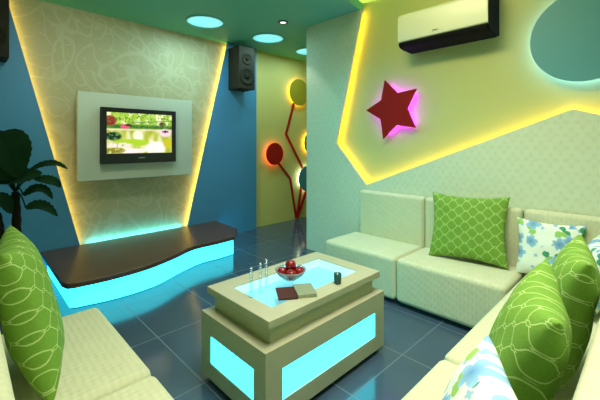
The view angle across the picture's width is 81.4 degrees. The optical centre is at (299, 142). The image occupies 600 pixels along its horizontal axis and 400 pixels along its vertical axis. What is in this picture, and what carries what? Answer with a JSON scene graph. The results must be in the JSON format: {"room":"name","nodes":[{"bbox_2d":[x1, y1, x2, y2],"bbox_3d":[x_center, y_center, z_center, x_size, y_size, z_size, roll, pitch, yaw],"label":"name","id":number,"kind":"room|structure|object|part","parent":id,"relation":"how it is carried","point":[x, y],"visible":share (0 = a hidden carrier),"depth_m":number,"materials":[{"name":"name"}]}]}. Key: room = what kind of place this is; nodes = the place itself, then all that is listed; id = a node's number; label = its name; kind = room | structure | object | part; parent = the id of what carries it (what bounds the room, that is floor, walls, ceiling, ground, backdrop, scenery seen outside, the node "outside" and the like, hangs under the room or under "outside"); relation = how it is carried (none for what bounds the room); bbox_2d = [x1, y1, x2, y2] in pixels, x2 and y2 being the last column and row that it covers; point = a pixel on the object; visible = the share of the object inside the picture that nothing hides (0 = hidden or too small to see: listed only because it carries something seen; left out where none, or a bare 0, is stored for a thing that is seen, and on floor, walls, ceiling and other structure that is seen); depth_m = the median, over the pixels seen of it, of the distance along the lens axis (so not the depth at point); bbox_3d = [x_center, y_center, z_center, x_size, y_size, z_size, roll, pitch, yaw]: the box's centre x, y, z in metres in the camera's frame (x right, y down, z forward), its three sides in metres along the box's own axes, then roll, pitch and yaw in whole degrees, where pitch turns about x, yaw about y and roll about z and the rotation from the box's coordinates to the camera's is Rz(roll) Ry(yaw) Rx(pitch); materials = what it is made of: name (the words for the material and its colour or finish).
{"room":"entertainment venue","nodes":[
{"label":"entertainment venue","id":0,"kind":"room"},
{"bbox_2d":[9,0,306,244],"bbox_3d":[-1.101,-0.235,4.746,6.150,2.950,0.106,0,0,-44],"label":"wall","id":1,"kind":"structure","parent":0,"point":[66,50],"depth_m":3.97,"materials":[{"name":"paint"}]},
{"bbox_2d":[0,7,79,267],"bbox_3d":[-2.703,-0.060,3.035,1.465,2.600,0.020,0,0,-44],"label":"wall panel","id":2,"kind":"object","parent":1,"relation":"attached to","point":[19,107],"visible":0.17,"depth_m":3.23,"materials":[{"name":"blue paint"}]},
{"bbox_2d":[0,0,8,61],"bbox_3d":[-2.613,-0.995,2.926,0.253,0.560,0.262,0,0,-44],"label":"wall speaker","id":3,"kind":"object","parent":2,"relation":"attached to","point":[4,4],"visible":1,"depth_m":2.91,"materials":[{"name":"black plastic"}]},
{"bbox_2d":[76,91,191,181],"bbox_3d":[-1.801,-0.066,3.880,1.198,0.888,0.170,0,0,-44],"label":"wall panel","id":4,"kind":"object","parent":1,"relation":"attached to","point":[88,104],"visible":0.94,"depth_m":3.66,"materials":[{"name":"grey paint"}]},
{"bbox_2d":[100,107,175,163],"bbox_3d":[-1.732,-0.074,3.781,0.773,0.577,0.067,0,0,-44],"label":"television","id":5,"kind":"object","parent":4,"relation":"attached to","point":[127,135],"visible":1,"depth_m":3.74,"materials":[{"name":"black plastic"}]},
{"bbox_2d":[187,42,255,232],"bbox_3d":[-1.032,-0.060,4.663,1.108,2.600,0.020,0,0,-44],"label":"wall panel","id":6,"kind":"object","parent":1,"relation":"attached to","point":[225,189],"visible":0.65,"depth_m":4.72,"materials":[{"name":"blue paint"}]},
{"bbox_2d":[228,45,254,91],"bbox_3d":[-0.784,-0.995,4.708,0.260,0.560,0.262,0,0,-44],"label":"wall speaker","id":7,"kind":"object","parent":6,"relation":"attached to","point":[241,59],"visible":1,"depth_m":4.62,"materials":[{"name":"black plastic"}]},
{"bbox_2d":[266,143,282,164],"bbox_3d":[-0.398,0.165,5.315,0.336,0.336,0.060,0,0,-44],"label":"disc","id":8,"kind":"object","parent":1,"relation":"attached to","point":[274,152],"visible":1,"depth_m":5.29,"materials":[{"name":"red paint"}]},
{"bbox_2d":[278,163,296,217],"bbox_3d":[-0.221,0.726,5.519,0.474,0.995,0.016,0,0,-44],"label":"branch","id":9,"kind":"object","parent":1,"relation":"attached to","point":[279,164],"visible":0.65,"depth_m":5.59,"materials":[{"name":"red paint"}]},
{"bbox_2d":[285,103,302,217],"bbox_3d":[-0.084,0.289,5.648,0.422,1.869,0.022,0,0,-44],"label":"branch","id":10,"kind":"object","parent":1,"relation":"attached to","point":[293,104],"visible":0.82,"depth_m":5.63,"materials":[{"name":"red paint"}]},
{"bbox_2d":[289,79,306,105],"bbox_3d":[-0.026,-0.820,5.678,0.430,0.430,0.060,0,0,-44],"label":"disc","id":11,"kind":"object","parent":1,"relation":"attached to","point":[298,87],"visible":0.83,"depth_m":5.64,"materials":[{"name":"yellow"}]},
{"bbox_2d":[297,191,306,217],"bbox_3d":[0.154,0.677,5.876,0.583,1.101,0.028,0,0,-44],"label":"branch","id":12,"kind":"object","parent":1,"relation":"attached to","point":[305,192],"visible":0.27,"depth_m":5.75,"materials":[{"name":"red paint"}]},
{"bbox_2d":[298,166,306,190],"bbox_3d":[0.115,0.585,5.805,0.430,0.430,0.075,0,0,-44],"label":"disc","id":13,"kind":"object","parent":1,"relation":"attached to","point":[302,176],"visible":0.41,"depth_m":5.70,"materials":[{"name":"teal"}]},
{"bbox_2d":[304,135,306,150],"bbox_3d":[0.192,0.000,5.891,0.390,0.390,0.060,0,0,-44],"label":"disc","id":14,"kind":"object","parent":1,"relation":"attached to","point":[305,138],"visible":0.22,"depth_m":5.76,"materials":[{"name":"yellow"}]},
{"bbox_2d":[40,0,362,61],"bbox_3d":[-0.339,-1.405,3.964,6.150,0.090,2.090,0,0,-44],"label":"ceiling","id":15,"kind":"structure","parent":0,"point":[243,19],"depth_m":3.69,"materials":[{"name":"teal paint"}]},
{"bbox_2d":[185,14,223,28],"bbox_3d":[-1.061,-1.353,3.903,0.424,0.013,0.424,0,0,-44],"label":"recessed light","id":16,"kind":"object","parent":15,"relation":"in","point":[200,21],"visible":1,"depth_m":3.88,"materials":[{"name":"teal"}]},
{"bbox_2d":[252,33,283,43],"bbox_3d":[-0.413,-1.353,4.513,0.424,0.013,0.424,0,0,-44],"label":"recessed light","id":17,"kind":"object","parent":15,"relation":"in","point":[269,38],"visible":1,"depth_m":4.51,"materials":[{"name":"teal"}]},
{"bbox_2d":[278,20,287,24],"bbox_3d":[-0.191,-1.353,3.920,0.116,0.011,0.116,0,0,-44],"label":"recessed light","id":18,"kind":"object","parent":15,"relation":"in","point":[282,22],"visible":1,"depth_m":3.90,"materials":[{"name":"white"}]},
{"bbox_2d":[295,47,306,54],"bbox_3d":[0.136,-1.353,5.161,0.424,0.013,0.424,0,0,-44],"label":"recessed light","id":19,"kind":"object","parent":15,"relation":"in","point":[301,51],"visible":0.5,"depth_m":5.15,"materials":[{"name":"teal"}]},
{"bbox_2d":[296,49,306,54],"bbox_3d":[0.136,-1.353,5.161,0.384,0.009,0.384,0,0,-44],"label":"diffuser","id":20,"kind":"object","parent":19,"relation":"attached to","point":[299,51],"depth_m":5.15,"materials":[{"name":"teal"}]},
{"bbox_2d":[0,217,469,399],"bbox_3d":[0.562,1.290,3.041,6.350,0.100,4.870,0,0,-44],"label":"floor","id":21,"kind":"structure","parent":0,"point":[161,323],"depth_m":2.33,"materials":[{"name":"tile"}]},
{"bbox_2d":[0,129,67,239],"bbox_3d":[-2.205,0.566,2.662,0.727,1.348,0.354,0,0,-32],"label":"potted plant","id":22,"kind":"object","parent":21,"relation":"on","point":[15,144],"visible":0.69,"depth_m":2.61,"materials":[{"name":"green plant"}]},
{"bbox_2d":[0,308,173,399],"bbox_3d":[-0.572,0.853,0.934,0.599,0.775,2.129,0,0,-44],"label":"sofa","id":23,"kind":"object","parent":21,"relation":"on","point":[98,363],"visible":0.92,"depth_m":1.35,"materials":[{"name":"fabric"}]},
{"bbox_3d":[-0.691,0.823,0.723,0.134,0.715,0.734,0,0,-44],"label":"backrest","id":24,"kind":"part","parent":23,"relation":"part of","materials":[{"name":"fabric"}]},
{"bbox_2d":[0,226,64,399],"bbox_3d":[-1.022,0.608,1.315,0.224,0.524,0.482,0,0,-36],"label":"cushion","id":25,"kind":"object","parent":23,"relation":"on","point":[31,323],"visible":1,"depth_m":1.16,"materials":[{"name":"fabric"}]},
{"bbox_3d":[-0.481,1.045,0.927,0.479,0.330,0.734,0,0,-44],"label":"seat","id":26,"kind":"part","parent":23,"relation":"part of","materials":[{"name":"fabric"}]},
{"bbox_2d":[41,221,236,307],"bbox_3d":[-1.385,1.130,3.533,1.880,0.220,1.103,0,0,-44],"label":"media console","id":27,"kind":"object","parent":21,"relation":"on","point":[101,271],"visible":0.99,"depth_m":3.13,"materials":[{"name":"brown wood"}]},
{"bbox_2d":[202,252,383,399],"bbox_3d":[-0.009,1.004,1.972,0.904,0.472,0.542,0,0,-44],"label":"coffee table","id":28,"kind":"object","parent":21,"relation":"on","point":[256,346],"visible":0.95,"depth_m":1.74,"materials":[{"name":"laminate"}]},
{"bbox_3d":[-0.324,1.058,1.662,0.009,0.140,0.367,0,0,-44],"label":"light panel","id":29,"kind":"part","parent":28,"relation":"part of","materials":[{"name":"teal glass"}]},
{"bbox_2d":[276,287,297,300],"bbox_3d":[-0.069,0.763,1.773,0.095,0.008,0.135,0,0,-10],"label":"book","id":30,"kind":"object","parent":28,"relation":"on","point":[283,293],"visible":1,"depth_m":1.76,"materials":[{"name":"brown paper"}]},
{"bbox_2d":[275,264,305,280],"bbox_3d":[-0.053,0.740,1.971,0.176,0.056,0.176,0,0,-44],"label":"fruit bowl","id":31,"kind":"object","parent":28,"relation":"on","point":[286,277],"visible":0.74,"depth_m":1.91,"materials":[{"name":"clear glass"}]},
{"bbox_2d":[277,265,286,273],"bbox_3d":[-0.099,0.721,1.966,0.061,0.065,0.062,0,0,36],"label":"apple","id":32,"kind":"object","parent":31,"relation":"in","point":[282,270],"visible":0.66,"depth_m":1.95,"materials":[{"name":"red food"}]},
{"bbox_2d":[285,268,295,279],"bbox_3d":[-0.050,0.721,1.925,0.062,0.065,0.061,0,0,-24],"label":"apple","id":33,"kind":"object","parent":31,"relation":"in","point":[289,271],"visible":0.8,"depth_m":1.91,"materials":[{"name":"red food"}]},
{"bbox_2d":[285,258,295,268],"bbox_3d":[-0.053,0.684,1.970,0.061,0.063,0.062,0,0,-14],"label":"apple","id":34,"kind":"object","parent":31,"relation":"in","point":[291,264],"visible":0.85,"depth_m":1.95,"materials":[{"name":"red food"}]},
{"bbox_2d":[294,266,303,273],"bbox_3d":[-0.007,0.722,1.972,0.062,0.063,0.061,0,0,-38],"label":"apple","id":35,"kind":"object","parent":31,"relation":"in","point":[298,269],"visible":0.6,"depth_m":1.95,"materials":[{"name":"red food"}]},
{"bbox_2d":[293,283,316,298],"bbox_3d":[0.024,0.759,1.797,0.098,0.016,0.135,0,0,-12],"label":"book","id":36,"kind":"object","parent":28,"relation":"on","point":[306,290],"visible":1,"depth_m":1.78,"materials":[{"name":"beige paper"}]},
{"bbox_3d":[0.174,1.058,1.787,0.720,0.140,0.009,0,0,-44],"label":"light panel","id":37,"kind":"part","parent":28,"relation":"part of","materials":[{"name":"teal glass"}]},
{"bbox_2d":[334,272,341,284],"bbox_3d":[0.206,0.740,1.907,0.042,0.056,0.042,0,0,-44],"label":"tumbler","id":38,"kind":"object","parent":28,"relation":"on","point":[337,275],"visible":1,"depth_m":1.89,"materials":[{"name":"green glass"}]},
{"bbox_2d":[326,190,599,399],"bbox_3d":[0.560,0.853,2.016,2.210,0.775,2.139,0,0,-44],"label":"sofa","id":39,"kind":"object","parent":21,"relation":"on","point":[394,238],"visible":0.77,"depth_m":2.47,"materials":[{"name":"fabric"}]},
{"bbox_3d":[0.639,1.045,3.084,0.474,0.330,0.719,0,0,-44],"label":"seat","id":40,"kind":"part","parent":39,"relation":"part of","materials":[{"name":"fabric"}]},
{"bbox_3d":[0.846,0.823,3.248,0.080,0.715,0.674,0,0,-44],"label":"backrest","id":41,"kind":"part","parent":39,"relation":"part of","materials":[{"name":"fabric"}]},
{"bbox_3d":[0.510,1.045,1.010,0.734,0.330,0.529,0,0,-44],"label":"seat","id":42,"kind":"part","parent":39,"relation":"part of","materials":[{"name":"fabric"}]},
{"bbox_3d":[1.155,1.045,2.554,0.474,0.330,0.749,0,0,-44],"label":"seat","id":43,"kind":"part","parent":39,"relation":"part of","materials":[{"name":"fabric"}]},
{"bbox_2d":[429,192,509,268],"bbox_3d":[1.261,0.635,2.626,0.549,0.494,0.202,0,0,35],"label":"cushion","id":44,"kind":"object","parent":39,"relation":"on","point":[471,228],"visible":1,"depth_m":2.55,"materials":[{"name":"fabric"}]},
{"bbox_3d":[1.338,0.823,2.743,0.080,0.715,0.724,0,0,-44],"label":"backrest","id":45,"kind":"part","parent":39,"relation":"part of","materials":[{"name":"fabric"}]},
{"bbox_2d":[441,336,517,399],"bbox_3d":[0.338,0.678,0.704,0.220,0.381,0.420,0,0,15],"label":"cushion","id":46,"kind":"object","parent":39,"relation":"on","point":[481,375],"visible":1,"depth_m":0.77,"materials":[{"name":"fabric"}]},
{"bbox_3d":[1.272,1.045,1.754,1.384,0.330,0.529,0,0,-44],"label":"seat","id":47,"kind":"part","parent":39,"relation":"part of","materials":[{"name":"fabric"}]},
{"bbox_2d":[489,260,571,399],"bbox_3d":[0.650,0.640,1.031,0.232,0.476,0.500,0,0,33],"label":"cushion","id":48,"kind":"object","parent":39,"relation":"on","point":[531,334],"visible":0.77,"depth_m":0.86,"materials":[{"name":"fabric"}]},
{"bbox_2d":[515,217,586,272],"bbox_3d":[1.639,0.705,2.296,0.381,0.374,0.142,0,0,43],"label":"cushion","id":49,"kind":"object","parent":39,"relation":"on","point":[539,242],"visible":0.67,"depth_m":2.29,"materials":[{"name":"fabric"}]},
{"bbox_3d":[1.825,0.823,2.244,0.080,0.715,0.659,0,0,-44],"label":"backrest","id":50,"kind":"part","parent":39,"relation":"part of","materials":[{"name":"fabric"}]},
{"bbox_2d":[551,234,599,393],"bbox_3d":[1.006,0.628,1.325,0.199,0.487,0.443,0,0,37],"label":"cushion","id":51,"kind":"object","parent":39,"relation":"on","point":[576,271],"visible":0.59,"depth_m":1.16,"materials":[{"name":"fabric"}]},
{"bbox_3d":[0.731,0.823,0.783,0.734,0.715,0.134,0,0,-44],"label":"backrest","id":52,"kind":"part","parent":39,"relation":"part of","materials":[{"name":"fabric"}]},
{"bbox_2d":[588,235,599,316],"bbox_3d":[1.535,0.700,1.835,0.170,0.369,0.382,0,0,34],"label":"cushion","id":53,"kind":"object","parent":39,"relation":"on","point":[594,245],"visible":0.2,"depth_m":1.75,"materials":[{"name":"fabric"}]},
{"bbox_2d":[337,0,599,183],"bbox_3d":[1.376,-0.235,2.972,0.120,2.950,3.435,0,0,-44],"label":"wall","id":54,"kind":"structure","parent":0,"point":[470,94],"depth_m":3.01,"materials":[{"name":"yellow paint"}]},
{"bbox_2d":[366,80,416,138],"bbox_3d":[0.879,-0.323,3.346,0.070,0.568,0.545,0,0,-44],"label":"star","id":55,"kind":"object","parent":54,"relation":"attached to","point":[392,109],"visible":1,"depth_m":3.30,"materials":[{"name":"red paint"}]},
{"bbox_2d":[398,0,498,53],"bbox_3d":[1.201,-0.979,2.892,0.242,0.313,0.745,0,0,-44],"label":"air conditioner","id":56,"kind":"object","parent":54,"relation":"attached to","point":[455,22],"visible":1,"depth_m":2.78,"materials":[{"name":"white plastic"}]},
{"bbox_2d":[307,9,599,253],"bbox_3d":[1.282,-0.060,2.881,0.018,2.600,3.435,0,0,-44],"label":"wall panel","id":57,"kind":"object","parent":54,"relation":"attached to","point":[552,163],"visible":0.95,"depth_m":2.97,"materials":[{"name":"paint"}]},
{"bbox_2d":[530,0,599,81],"bbox_3d":[1.886,-0.710,2.306,0.080,0.610,0.610,0,0,-44],"label":"disc","id":58,"kind":"object","parent":54,"relation":"attached to","point":[565,39],"visible":1,"depth_m":2.34,"materials":[{"name":"teal paint"}]}
]}

